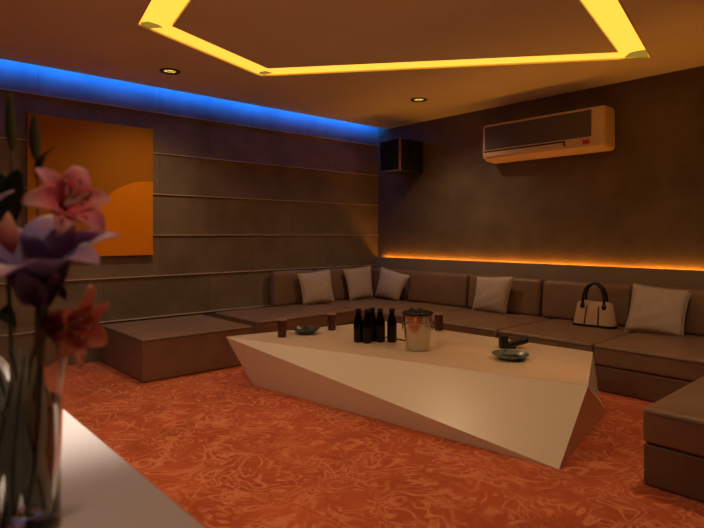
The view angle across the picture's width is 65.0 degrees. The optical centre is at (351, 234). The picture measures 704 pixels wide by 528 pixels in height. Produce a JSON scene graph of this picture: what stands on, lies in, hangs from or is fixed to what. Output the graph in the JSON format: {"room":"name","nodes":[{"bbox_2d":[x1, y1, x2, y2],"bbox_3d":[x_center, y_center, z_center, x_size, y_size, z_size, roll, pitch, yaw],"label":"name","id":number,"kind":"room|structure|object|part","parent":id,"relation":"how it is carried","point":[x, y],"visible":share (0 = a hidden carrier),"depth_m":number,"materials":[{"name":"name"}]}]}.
{"room":"entertainment venue","nodes":[
{"label":"entertainment venue","id":0,"kind":"room"},
{"bbox_2d":[0,59,377,365],"bbox_3d":[-2.912,-0.340,6.235,9.206,3.500,0.200,0,0,-42],"label":"wall","id":1,"kind":"structure","parent":0,"point":[192,234],"depth_m":7.14,"materials":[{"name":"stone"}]},
{"bbox_2d":[27,113,152,255],"bbox_3d":[-2.858,-0.508,6.118,1.310,1.490,0.046,0,0,-42],"label":"painting","id":2,"kind":"object","parent":1,"relation":"attached to","point":[117,160],"visible":0.73,"depth_m":6.22,"materials":[{"name":"paint"}]},
{"bbox_2d":[0,265,367,283],"bbox_3d":[-2.839,0.489,6.154,8.806,0.008,0.020,0,0,-42],"label":"trim","id":3,"kind":"structure","parent":1,"relation":"attached to","point":[356,265],"depth_m":6.97,"materials":[{"name":"silver metal"}]},
{"bbox_2d":[99,305,270,322],"bbox_3d":[-2.839,0.978,6.154,8.806,0.008,0.020,0,0,-42],"label":"trim","id":4,"kind":"structure","parent":1,"relation":"attached to","point":[264,305],"depth_m":6.80,"materials":[{"name":"silver metal"}]},
{"bbox_2d":[0,88,377,145],"bbox_3d":[-2.839,-1.467,6.154,8.806,0.008,0.020,0,0,-42],"label":"trim","id":5,"kind":"structure","parent":1,"relation":"attached to","point":[0,88],"depth_m":6.67,"materials":[{"name":"silver metal"}]},
{"bbox_2d":[0,137,378,175],"bbox_3d":[-2.839,-0.978,6.154,8.806,0.008,0.020,0,0,-42],"label":"trim","id":6,"kind":"structure","parent":1,"relation":"attached to","point":[0,137],"depth_m":7.36,"materials":[{"name":"brown wood"}]},
{"bbox_2d":[24,187,378,205],"bbox_3d":[-2.839,-0.489,6.154,8.806,0.008,0.020,0,0,-42],"label":"trim","id":7,"kind":"structure","parent":1,"relation":"attached to","point":[24,187],"depth_m":7.54,"materials":[{"name":"silver metal"}]},
{"bbox_2d":[0,0,703,128],"bbox_3d":[0.029,-1.955,2.963,9.206,0.470,9.000,0,0,-42],"label":"ceiling","id":8,"kind":"structure","parent":0,"point":[100,38],"depth_m":5.00,"materials":[{"name":"paint"}]},
{"bbox_2d":[159,68,179,74],"bbox_3d":[-1.909,-1.714,5.790,0.210,0.012,0.210,0,0,-42],"label":"recessed light","id":9,"kind":"object","parent":8,"relation":"in","point":[170,71],"visible":1,"depth_m":5.78,"materials":[{"name":"brown"}]},
{"bbox_2d":[136,0,651,76],"bbox_3d":[0.173,-1.729,4.579,3.531,0.030,4.489,0,0,36],"label":"recessed light","id":10,"kind":"object","parent":8,"relation":"in","point":[158,15],"visible":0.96,"depth_m":5.23,"materials":[{"name":"yellow plastic"}]},
{"bbox_2d":[411,97,426,101],"bbox_3d":[0.850,-1.714,7.008,0.210,0.012,0.210,0,0,-42],"label":"recessed light","id":11,"kind":"object","parent":8,"relation":"in","point":[419,99],"visible":1,"depth_m":6.99,"materials":[{"name":"brown"}]},
{"bbox_2d":[63,361,703,527],"bbox_3d":[0.029,1.485,2.963,9.406,0.150,9.200,0,0,-42],"label":"floor","id":12,"kind":"structure","parent":0,"point":[228,450],"depth_m":3.38,"materials":[{"name":"carpet"}]},
{"bbox_2d":[50,409,204,527],"bbox_3d":[-1.289,0.960,1.610,0.675,0.900,3.450,0,0,-42],"label":"table","id":13,"kind":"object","parent":12,"relation":"on","point":[100,489],"depth_m":1.09,"materials":[{"name":"grey"}]},
{"bbox_2d":[0,309,68,527],"bbox_3d":[-0.601,0.327,0.970,0.224,0.366,0.224,0,0,-42],"label":"vase","id":14,"kind":"object","parent":13,"relation":"on","point":[29,351],"visible":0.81,"depth_m":0.91,"materials":[{"name":"clear glass"}]},
{"bbox_2d":[0,190,16,324],"bbox_3d":[-0.680,0.194,0.947,0.171,0.573,0.169,0,0,2],"label":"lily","id":15,"kind":"object","parent":14,"relation":"in","point":[3,312],"visible":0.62,"depth_m":0.99,"materials":[{"name":"purple plant"}]},
{"bbox_2d":[0,212,17,325],"bbox_3d":[-0.586,0.220,0.952,0.029,0.521,0.099,0,0,-20],"label":"bud","id":16,"kind":"object","parent":14,"relation":"in","point":[8,229],"visible":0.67,"depth_m":0.92,"materials":[{"name":"pink plant"}]},
{"bbox_3d":[-0.583,0.263,0.960,0.009,0.436,0.089,0,0,-12],"label":"stem","id":17,"kind":"part","parent":16,"relation":"part of","materials":[{"name":"green plant"}]},
{"bbox_2d":[0,92,23,223],"bbox_3d":[-0.643,0.108,1.020,0.072,0.744,0.020,0,0,7],"label":"leaf sprig","id":18,"kind":"object","parent":14,"relation":"in","point":[11,203],"visible":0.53,"depth_m":1.02,"materials":[{"name":"green plant"}]},
{"bbox_3d":[-0.621,0.162,1.016,0.026,0.637,0.008,0,0,11],"label":"stem","id":19,"kind":"part","parent":18,"relation":"part of","materials":[{"name":"green plant"}]},
{"bbox_2d":[29,375,46,510],"bbox_3d":[-0.534,0.344,0.934,0.034,0.246,0.025,0,0,-25],"label":"frond","id":20,"kind":"object","parent":14,"relation":"in","point":[43,416],"visible":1,"depth_m":0.93,"materials":[{"name":"green plant"}]},
{"bbox_2d":[28,112,54,322],"bbox_3d":[-0.561,0.129,0.998,0.055,0.703,0.015,0,0,25],"label":"bud","id":21,"kind":"object","parent":14,"relation":"in","point":[34,140],"visible":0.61,"depth_m":1.00,"materials":[{"name":"green plant"}]},
{"bbox_3d":[-0.576,0.176,1.005,0.020,0.609,0.006,0,0,45],"label":"stem","id":22,"kind":"part","parent":21,"relation":"part of","materials":[{"name":"green plant"}]},
{"bbox_2d":[37,453,48,508],"bbox_3d":[-0.543,0.325,0.937,0.069,0.267,0.023,0,0,8],"label":"frond","id":23,"kind":"object","parent":14,"relation":"in","point":[43,486],"visible":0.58,"depth_m":0.93,"materials":[{"name":"green plant"}]},
{"bbox_2d":[0,214,120,322],"bbox_3d":[-0.515,0.222,0.904,0.243,0.520,0.254,0,0,-3],"label":"lily","id":24,"kind":"object","parent":14,"relation":"in","point":[38,269],"visible":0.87,"depth_m":0.93,"materials":[{"name":"purple plant"}]},
{"bbox_3d":[-0.573,0.299,0.974,0.116,0.365,0.019,0,0,34],"label":"stem","id":25,"kind":"part","parent":24,"relation":"part of","materials":[{"name":"green plant"}]},
{"bbox_2d":[20,166,109,317],"bbox_3d":[-0.492,0.179,0.961,0.131,0.603,0.122,0,0,-22],"label":"lily","id":26,"kind":"object","parent":14,"relation":"in","point":[70,196],"visible":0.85,"depth_m":0.95,"materials":[{"name":"pink plant"}]},
{"bbox_3d":[-0.542,0.219,0.981,0.069,0.521,0.010,0,0,19],"label":"stem","id":27,"kind":"part","parent":26,"relation":"part of","materials":[{"name":"green plant"}]},
{"bbox_2d":[43,284,108,369],"bbox_3d":[-0.526,0.282,0.964,0.186,0.398,0.128,0,0,21],"label":"lily","id":28,"kind":"object","parent":14,"relation":"in","point":[78,329],"visible":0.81,"depth_m":0.95,"materials":[{"name":"pink plant"}]},
{"bbox_2d":[101,314,251,382],"bbox_3d":[-1.940,1.194,6.080,1.206,0.431,1.212,0,0,-42],"label":"ottoman","id":29,"kind":"object","parent":12,"relation":"on","point":[163,348],"visible":0.87,"depth_m":5.64,"materials":[{"name":"brown leather"}]},
{"bbox_2d":[215,270,354,333],"bbox_3d":[-0.849,0.955,7.227,1.550,0.911,1.024,0,0,-42],"label":"module","id":30,"kind":"object","parent":12,"relation":"on","point":[286,293],"visible":0.6,"depth_m":7.16,"materials":[{"name":"brown leather"}]},
{"bbox_2d":[215,304,354,333],"bbox_3d":[-0.856,1.075,7.223,1.525,0.201,1.020,0,0,-42],"label":"seat cushion","id":31,"kind":"object","parent":30,"relation":"on","point":[262,319],"depth_m":6.93,"materials":[{"name":"brown leather"}]},
{"bbox_2d":[271,270,313,306],"bbox_3d":[-0.825,0.743,7.820,0.722,0.487,0.146,0,0,-42],"label":"cushion","id":32,"kind":"object","parent":30,"relation":"on","point":[285,285],"depth_m":7.66,"materials":[{"name":"brown leather"}]},
{"bbox_2d":[314,267,412,315],"bbox_3d":[0.217,0.955,8.199,1.346,0.910,1.004,0,0,-42],"label":"module","id":33,"kind":"object","parent":12,"relation":"on","point":[338,279],"visible":0.3,"depth_m":8.28,"materials":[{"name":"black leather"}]},
{"bbox_2d":[297,269,334,304],"bbox_3d":[-0.505,0.743,7.883,0.623,0.492,0.160,0,0,-42],"label":"throw pillow","id":34,"kind":"object","parent":33,"relation":"on","point":[316,287],"visible":1,"depth_m":7.82,"materials":[{"name":"fabric"}]},
{"bbox_2d":[314,267,359,299],"bbox_3d":[-0.129,0.743,8.445,1.112,0.486,0.146,0,0,-42],"label":"cushion","id":35,"kind":"object","parent":33,"relation":"on","point":[339,286],"depth_m":8.31,"materials":[{"name":"beige fabric"}]},
{"bbox_2d":[343,265,373,300],"bbox_3d":[0.115,0.729,8.441,0.589,0.514,0.152,0,0,-42],"label":"throw pillow","id":36,"kind":"object","parent":33,"relation":"on","point":[359,280],"visible":1,"depth_m":8.38,"materials":[{"name":"fabric"}]},
{"bbox_2d":[315,297,412,315],"bbox_3d":[0.217,1.075,8.202,1.340,0.201,1.000,0,0,-42],"label":"seat cushion","id":37,"kind":"object","parent":33,"relation":"on","point":[344,302],"depth_m":8.00,"materials":[{"name":"brown leather"}]},
{"bbox_2d":[371,268,411,299],"bbox_3d":[0.597,0.759,8.631,0.204,0.454,0.842,0,0,-42],"label":"cushion","id":38,"kind":"object","parent":33,"relation":"on","point":[375,272],"depth_m":8.61,"materials":[{"name":"beige fabric"}]},
{"bbox_2d":[375,266,409,300],"bbox_3d":[0.598,0.734,8.317,0.170,0.500,0.652,0,0,-42],"label":"throw pillow","id":39,"kind":"object","parent":33,"relation":"on","point":[391,284],"visible":1,"depth_m":8.27,"materials":[{"name":"fabric"}]},
{"bbox_2d":[226,321,605,468],"bbox_3d":[0.582,1.190,4.944,3.194,0.440,1.719,0,0,38],"label":"coffee table","id":40,"kind":"object","parent":12,"relation":"on","point":[539,407],"visible":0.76,"depth_m":4.10,"materials":[{"name":"beige paint"}]},
{"bbox_2d":[277,318,286,337],"bbox_3d":[-0.666,0.884,5.253,0.091,0.171,0.091,0,0,-42],"label":"tumbler","id":41,"kind":"object","parent":40,"relation":"on","point":[281,322],"visible":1,"depth_m":5.22,"materials":[{"name":"red glass"}]},
{"bbox_2d":[292,326,319,334],"bbox_3d":[-0.454,0.941,5.440,0.270,0.058,0.270,0,0,-42],"label":"ashtray","id":42,"kind":"object","parent":40,"relation":"on","point":[304,330],"visible":1,"depth_m":5.42,"materials":[{"name":"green glass"}]},
{"bbox_2d":[327,313,335,330],"bbox_3d":[-0.207,0.884,5.645,0.091,0.171,0.091,0,0,-42],"label":"tumbler","id":43,"kind":"object","parent":40,"relation":"on","point":[331,316],"visible":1,"depth_m":5.61,"materials":[{"name":"red glass"}]},
{"bbox_2d":[354,308,362,342],"bbox_3d":[0.058,0.819,5.013,0.088,0.303,0.088,0,0,-42],"label":"bottle","id":44,"kind":"object","parent":40,"relation":"on","point":[358,320],"visible":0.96,"depth_m":4.98,"materials":[{"name":"black glass"}]},
{"bbox_2d":[362,309,371,343],"bbox_3d":[0.137,0.819,4.969,0.088,0.303,0.088,0,0,-42],"label":"bottle","id":45,"kind":"object","parent":40,"relation":"on","point":[367,323],"visible":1,"depth_m":4.94,"materials":[{"name":"black glass"}]},
{"bbox_2d":[369,307,375,340],"bbox_3d":[0.185,0.819,5.074,0.088,0.303,0.088,0,0,-42],"label":"bottle","id":46,"kind":"object","parent":40,"relation":"on","point":[372,309],"visible":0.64,"depth_m":5.04,"materials":[{"name":"black glass"}]},
{"bbox_2d":[375,308,384,342],"bbox_3d":[0.257,0.819,5.017,0.088,0.303,0.088,0,0,-42],"label":"bottle","id":47,"kind":"object","parent":40,"relation":"on","point":[380,322],"visible":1,"depth_m":4.98,"materials":[{"name":"black glass"}]},
{"bbox_2d":[387,308,396,342],"bbox_3d":[0.363,0.819,5.014,0.088,0.303,0.088,0,0,-42],"label":"bottle","id":48,"kind":"object","parent":40,"relation":"on","point":[391,323],"visible":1,"depth_m":4.98,"materials":[{"name":"black glass"}]},
{"bbox_2d":[402,308,433,351],"bbox_3d":[0.556,0.796,4.676,0.262,0.348,0.262,0,0,-42],"label":"ice bucket","id":49,"kind":"object","parent":40,"relation":"on","point":[417,323],"visible":1,"depth_m":4.58,"materials":[{"name":"silver metal"}]},
{"bbox_2d":[434,313,442,330],"bbox_3d":[0.885,0.884,5.636,0.091,0.171,0.091,0,0,-42],"label":"tumbler","id":50,"kind":"object","parent":40,"relation":"on","point":[438,317],"visible":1,"depth_m":5.60,"materials":[{"name":"red glass"}]},
{"bbox_2d":[492,349,528,360],"bbox_3d":[1.240,0.946,4.320,0.284,0.049,0.284,0,0,-42],"label":"ashtray","id":51,"kind":"object","parent":40,"relation":"on","point":[504,354],"visible":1,"depth_m":4.35,"materials":[{"name":"teal glass"}]},
{"bbox_2d":[498,334,528,348],"bbox_3d":[1.388,0.916,4.735,0.245,0.124,0.090,0,0,0],"label":"holder","id":52,"kind":"object","parent":40,"relation":"on","point":[503,343],"visible":0.98,"depth_m":4.70,"materials":[{"name":"black plastic"}]},
{"bbox_3d":[1.402,0.925,4.735,0.216,0.106,0.080,0,0,0],"label":"arm","id":53,"kind":"part","parent":52,"relation":"part of","materials":[{"name":"black plastic"}]},
{"bbox_2d":[361,271,470,323],"bbox_3d":[0.853,0.971,7.496,1.340,0.878,1.130,0,0,-42],"label":"module","id":54,"kind":"object","parent":12,"relation":"on","point":[436,292],"visible":0.31,"depth_m":7.67,"materials":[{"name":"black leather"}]},
{"bbox_2d":[361,302,470,323],"bbox_3d":[0.898,1.075,7.449,1.335,0.201,0.990,0,0,-42],"label":"seat cushion","id":55,"kind":"object","parent":54,"relation":"on","point":[436,307],"depth_m":7.41,"materials":[{"name":"brown leather"}]},
{"bbox_2d":[408,271,470,307],"bbox_3d":[1.243,0.759,7.897,0.224,0.454,1.057,0,0,-42],"label":"cushion","id":56,"kind":"object","parent":54,"relation":"on","point":[427,287],"depth_m":7.77,"materials":[{"name":"brown leather"}]},
{"bbox_2d":[431,275,553,337],"bbox_3d":[1.601,0.971,6.663,1.340,0.878,1.200,0,0,-42],"label":"module","id":57,"kind":"object","parent":12,"relation":"on","point":[524,306],"visible":0.39,"depth_m":6.68,"materials":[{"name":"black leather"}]},
{"bbox_2d":[431,309,553,337],"bbox_3d":[1.621,1.075,6.644,1.335,0.201,1.135,0,0,-42],"label":"seat cushion","id":58,"kind":"object","parent":57,"relation":"on","point":[483,323],"depth_m":6.32,"materials":[{"name":"brown leather"}]},
{"bbox_2d":[472,276,514,313],"bbox_3d":[1.784,0.745,6.999,0.170,0.483,0.584,0,0,-42],"label":"throw pillow","id":59,"kind":"object","parent":57,"relation":"on","point":[492,293],"visible":1,"depth_m":6.94,"materials":[{"name":"fabric"}]},
{"bbox_2d":[468,275,544,315],"bbox_3d":[1.965,0.759,7.094,0.224,0.454,1.047,0,0,-42],"label":"cushion","id":60,"kind":"object","parent":57,"relation":"on","point":[526,294],"depth_m":6.81,"materials":[{"name":"beige fabric"}]},
{"bbox_2d":[498,279,636,364],"bbox_3d":[2.297,0.971,5.890,1.340,0.878,1.130,0,0,-42],"label":"module","id":61,"kind":"object","parent":12,"relation":"on","point":[560,299],"visible":0.48,"depth_m":5.93,"materials":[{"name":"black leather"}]},
{"bbox_2d":[498,319,636,355],"bbox_3d":[2.344,1.075,5.840,1.335,0.201,0.985,0,0,-42],"label":"seat cushion","id":62,"kind":"object","parent":61,"relation":"on","point":[553,332],"depth_m":5.54,"materials":[{"name":"brown leather"}]},
{"bbox_2d":[542,279,632,326],"bbox_3d":[2.676,0.759,6.304,0.224,0.454,1.022,0,0,-42],"label":"cushion","id":63,"kind":"object","parent":61,"relation":"on","point":[560,299],"depth_m":6.31,"materials":[{"name":"brown leather"}]},
{"bbox_2d":[573,282,617,328],"bbox_3d":[2.604,0.745,5.923,0.465,0.474,0.217,0,0,45],"label":"handbag","id":64,"kind":"object","parent":61,"relation":"on","point":[597,314],"visible":1,"depth_m":5.87,"materials":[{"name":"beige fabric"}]},
{"bbox_3d":[2.581,0.637,5.900,0.250,0.259,0.047,0,0,45],"label":"handle","id":65,"kind":"part","parent":64,"relation":"part of","materials":[{"name":"black leather"}]},
{"bbox_3d":[2.607,0.967,5.926,0.465,0.030,0.210,0,0,45],"label":"panel","id":66,"kind":"part","parent":64,"relation":"part of","materials":[{"name":"black leather"}]},
{"bbox_3d":[2.632,0.637,5.951,0.250,0.259,0.047,0,0,45],"label":"handle","id":67,"kind":"part","parent":64,"relation":"part of","materials":[{"name":"black leather"}]},
{"bbox_2d":[594,285,703,401],"bbox_3d":[2.992,0.971,5.117,1.340,0.878,1.110,0,0,-42],"label":"module","id":68,"kind":"object","parent":12,"relation":"on","point":[647,366],"visible":0.67,"depth_m":4.80,"materials":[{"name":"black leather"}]},
{"bbox_2d":[594,332,703,380],"bbox_3d":[3.024,1.075,5.084,1.335,0.201,1.010,0,0,-42],"label":"seat cushion","id":69,"kind":"object","parent":68,"relation":"on","point":[646,354],"depth_m":4.77,"materials":[{"name":"brown leather"}]},
{"bbox_2d":[624,283,691,336],"bbox_3d":[3.050,0.744,5.526,0.222,0.489,0.575,0,0,-42],"label":"throw pillow","id":70,"kind":"object","parent":68,"relation":"on","point":[652,309],"visible":1,"depth_m":5.47,"materials":[{"name":"fabric"}]},
{"bbox_2d":[646,285,703,335],"bbox_3d":[3.384,0.759,5.516,0.224,0.454,1.042,0,0,-42],"label":"cushion","id":71,"kind":"object","parent":68,"relation":"on","point":[694,318],"depth_m":5.41,"materials":[{"name":"beige fabric"}]},
{"bbox_2d":[643,376,703,501],"bbox_3d":[2.740,1.183,3.111,1.644,0.453,1.484,0,0,-42],"label":"ottoman","id":72,"kind":"object","parent":12,"relation":"on","point":[673,425],"visible":1,"depth_m":3.02,"materials":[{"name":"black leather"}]},
{"bbox_2d":[643,376,703,456],"bbox_3d":[2.740,1.063,3.114,1.640,0.213,1.480,0,0,-42],"label":"seat cushion","id":73,"kind":"object","parent":72,"relation":"on","point":[673,424],"depth_m":3.04,"materials":[{"name":"brown leather"}]},
{"bbox_2d":[378,66,703,270],"bbox_3d":[3.378,-0.340,5.974,0.200,3.500,8.600,0,0,-42],"label":"wall","id":74,"kind":"structure","parent":0,"point":[639,203],"depth_m":6.69,"materials":[{"name":"paint"}]},
{"bbox_2d":[379,138,422,174],"bbox_3d":[0.753,-1.174,8.339,0.542,0.472,0.422,0,0,-42],"label":"speaker","id":75,"kind":"object","parent":74,"relation":"attached to","point":[400,156],"visible":1,"depth_m":8.17},
{"bbox_2d":[380,139,398,170],"bbox_3d":[0.558,-1.180,8.175,0.020,0.440,0.385,0,0,-42],"label":"grille","id":76,"kind":"object","parent":75,"relation":"attached to","point":[389,150],"depth_m":8.16,"materials":[{"name":"black fabric"}]},
{"bbox_3d":[0.562,-1.174,8.168,0.030,0.472,0.422,0,0,-42],"label":"frame","id":77,"kind":"part","parent":75,"relation":"part of","materials":[{"name":"brown plastic"}]},
{"bbox_2d":[375,257,703,288],"bbox_3d":[3.276,0.884,5.882,0.075,1.052,8.600,0,0,-42],"label":"wall ledge","id":78,"kind":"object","parent":74,"relation":"attached to","point":[624,275],"depth_m":6.68,"materials":[{"name":"paint"}]},
{"bbox_2d":[483,105,614,163],"bbox_3d":[2.342,-1.200,6.750,0.304,0.490,1.600,0,0,-42],"label":"air conditioner","id":79,"kind":"object","parent":74,"relation":"attached to","point":[591,129],"visible":1,"depth_m":6.53,"materials":[{"name":"beige plastic"}]},
{"bbox_3d":[2.205,-1.254,6.688,0.014,0.297,1.400,0,0,-42],"label":"panel","id":80,"kind":"part","parent":79,"relation":"part of","materials":[{"name":"brown"}]}
]}

